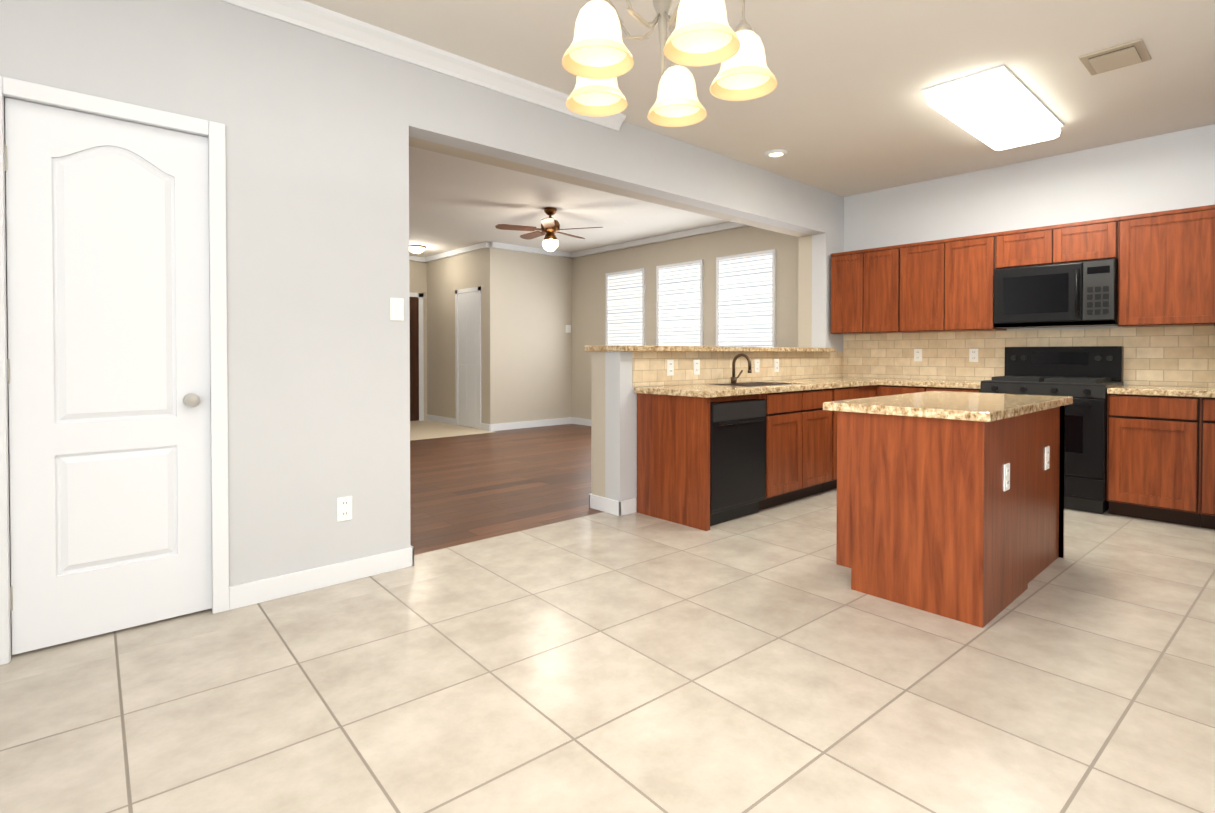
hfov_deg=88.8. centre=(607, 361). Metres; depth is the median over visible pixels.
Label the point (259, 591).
baseboard
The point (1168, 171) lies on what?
wall
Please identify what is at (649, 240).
crown molding
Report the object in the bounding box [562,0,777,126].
chandelier
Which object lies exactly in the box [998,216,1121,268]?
upper cabinet
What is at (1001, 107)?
fluorescent ceiling light
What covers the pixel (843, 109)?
ceiling
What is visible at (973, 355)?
outlet
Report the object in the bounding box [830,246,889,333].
upper cabinet
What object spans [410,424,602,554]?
floor
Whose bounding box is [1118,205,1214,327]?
upper cabinet
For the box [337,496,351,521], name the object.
outlet
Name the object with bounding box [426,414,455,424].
baseboard
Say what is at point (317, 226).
wall
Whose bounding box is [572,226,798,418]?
wall
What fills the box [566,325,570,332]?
light switch
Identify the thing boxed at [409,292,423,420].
door frame
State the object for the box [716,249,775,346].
window
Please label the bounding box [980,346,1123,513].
range
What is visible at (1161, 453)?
base cabinet
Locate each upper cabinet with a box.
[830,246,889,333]
[890,232,1006,332]
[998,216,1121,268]
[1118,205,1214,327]
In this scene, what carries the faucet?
on the countertop at (743, 389)
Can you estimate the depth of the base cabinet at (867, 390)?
5.36 m
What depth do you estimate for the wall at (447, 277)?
9.88 m
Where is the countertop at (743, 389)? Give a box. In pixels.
[634,378,877,396]
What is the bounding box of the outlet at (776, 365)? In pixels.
[774,359,778,371]
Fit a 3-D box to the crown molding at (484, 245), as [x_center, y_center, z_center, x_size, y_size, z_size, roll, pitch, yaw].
[-2.322,-1.685,9.537,0.070,0.075,1.970,-1,1,-42]
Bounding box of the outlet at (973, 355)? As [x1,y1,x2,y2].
[969,349,977,361]
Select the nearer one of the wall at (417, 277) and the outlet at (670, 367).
the outlet at (670, 367)
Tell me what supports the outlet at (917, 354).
attached to the backsplash at (1172, 356)
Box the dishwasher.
[710,399,765,525]
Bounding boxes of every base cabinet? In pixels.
[694,389,841,510]
[814,377,1214,529]
[842,385,861,399]
[862,385,875,397]
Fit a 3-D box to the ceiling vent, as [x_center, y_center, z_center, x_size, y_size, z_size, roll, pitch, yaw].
[2.732,-1.628,3.337,0.310,0.024,0.260,-1,1,-42]
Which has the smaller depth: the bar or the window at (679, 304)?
the bar
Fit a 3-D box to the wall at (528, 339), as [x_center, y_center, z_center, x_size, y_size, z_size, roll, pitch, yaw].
[-1.102,-0.367,9.523,1.700,2.710,0.150,-1,1,-42]
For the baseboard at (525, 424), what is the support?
attached to the wall at (528, 339)
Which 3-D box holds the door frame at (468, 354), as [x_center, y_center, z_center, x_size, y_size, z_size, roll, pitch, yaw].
[-2.107,-0.060,9.361,0.014,2.100,0.750,-1,1,-42]
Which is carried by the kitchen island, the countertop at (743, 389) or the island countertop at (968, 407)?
the island countertop at (968, 407)
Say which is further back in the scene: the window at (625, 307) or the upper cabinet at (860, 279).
the window at (625, 307)
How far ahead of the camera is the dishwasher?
4.10 m
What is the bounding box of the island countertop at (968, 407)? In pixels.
[823,391,1072,422]
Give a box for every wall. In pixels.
[0,0,843,586]
[409,261,426,420]
[427,249,484,428]
[484,248,571,423]
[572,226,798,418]
[843,124,1214,386]
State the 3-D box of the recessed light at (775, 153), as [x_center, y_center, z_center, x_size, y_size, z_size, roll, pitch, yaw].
[1.339,-1.653,4.928,0.180,0.018,0.180,-1,1,-42]
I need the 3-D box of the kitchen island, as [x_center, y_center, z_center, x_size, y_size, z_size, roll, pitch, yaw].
[1.802,0.651,3.182,1.310,0.840,0.638,-1,1,-42]
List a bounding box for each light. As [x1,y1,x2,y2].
[409,245,425,252]
[765,149,787,157]
[922,64,1063,150]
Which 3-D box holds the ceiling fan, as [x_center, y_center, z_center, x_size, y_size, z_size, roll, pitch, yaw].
[-0.647,-1.454,6.871,1.148,0.466,1.126,-1,1,-42]
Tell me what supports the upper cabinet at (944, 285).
attached to the wall at (1168, 171)
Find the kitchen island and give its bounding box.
[836,407,1064,627]
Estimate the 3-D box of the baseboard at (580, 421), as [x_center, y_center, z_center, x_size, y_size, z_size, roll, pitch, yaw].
[0.878,0.954,8.302,0.014,0.100,4.340,-1,1,-42]
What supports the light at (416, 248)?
attached to the ceiling
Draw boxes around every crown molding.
[219,0,625,130]
[409,256,425,262]
[425,242,493,262]
[494,242,569,257]
[570,222,748,257]
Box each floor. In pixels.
[0,488,1214,812]
[410,420,492,440]
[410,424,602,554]
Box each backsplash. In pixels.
[632,351,843,386]
[844,326,1214,386]
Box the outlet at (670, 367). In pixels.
[667,360,673,375]
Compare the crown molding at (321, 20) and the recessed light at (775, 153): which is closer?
the crown molding at (321, 20)
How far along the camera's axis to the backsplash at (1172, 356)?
5.21 m
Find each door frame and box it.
[0,76,228,664]
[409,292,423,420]
[455,286,480,428]
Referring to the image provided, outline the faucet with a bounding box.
[730,353,751,384]
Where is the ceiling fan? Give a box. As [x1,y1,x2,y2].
[495,207,602,250]
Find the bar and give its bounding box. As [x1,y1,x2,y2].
[585,345,835,351]
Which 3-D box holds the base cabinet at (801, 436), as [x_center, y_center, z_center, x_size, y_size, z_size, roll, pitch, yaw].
[1.266,0.628,4.875,0.984,0.840,0.635,-1,1,-42]
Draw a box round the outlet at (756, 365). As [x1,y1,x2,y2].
[754,359,759,372]
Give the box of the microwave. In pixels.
[994,258,1117,328]
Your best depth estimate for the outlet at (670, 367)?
4.57 m
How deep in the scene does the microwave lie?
4.67 m
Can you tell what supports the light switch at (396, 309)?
attached to the wall at (317, 226)
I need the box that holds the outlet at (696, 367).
[693,360,699,374]
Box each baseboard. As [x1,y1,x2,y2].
[229,494,635,609]
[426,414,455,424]
[489,417,570,430]
[571,417,590,425]
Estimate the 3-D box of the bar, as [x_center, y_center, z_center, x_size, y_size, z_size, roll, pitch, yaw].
[1.031,-0.107,5.276,2.831,0.040,0.440,-1,1,-42]
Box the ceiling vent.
[1079,39,1151,75]
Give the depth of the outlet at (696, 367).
4.77 m
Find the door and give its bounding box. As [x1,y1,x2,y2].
[4,97,211,654]
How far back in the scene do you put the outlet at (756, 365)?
5.31 m
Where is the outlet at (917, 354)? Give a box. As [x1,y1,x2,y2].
[914,349,921,360]
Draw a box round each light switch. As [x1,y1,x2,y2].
[390,298,403,320]
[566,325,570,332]
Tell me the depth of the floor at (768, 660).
2.06 m
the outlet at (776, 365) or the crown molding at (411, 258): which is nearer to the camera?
the outlet at (776, 365)
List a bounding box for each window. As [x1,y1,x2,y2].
[606,268,644,345]
[656,260,703,345]
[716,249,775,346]
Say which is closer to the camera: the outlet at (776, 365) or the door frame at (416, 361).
the outlet at (776, 365)
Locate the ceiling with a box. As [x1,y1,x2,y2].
[304,0,1214,256]
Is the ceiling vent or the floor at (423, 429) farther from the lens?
the floor at (423, 429)
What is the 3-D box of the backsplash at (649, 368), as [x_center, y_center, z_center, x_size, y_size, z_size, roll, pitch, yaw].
[1.291,-0.052,5.331,3.000,0.428,0.008,-1,1,-42]
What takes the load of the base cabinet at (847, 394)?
on the floor at (768, 660)
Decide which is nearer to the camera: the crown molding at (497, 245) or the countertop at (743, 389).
the countertop at (743, 389)
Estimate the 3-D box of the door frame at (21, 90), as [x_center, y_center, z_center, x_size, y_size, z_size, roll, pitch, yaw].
[-2.023,0.030,2.542,0.749,2.100,0.316,-1,1,-42]
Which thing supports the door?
in the wall
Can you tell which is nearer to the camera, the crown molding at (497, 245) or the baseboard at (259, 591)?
the baseboard at (259, 591)

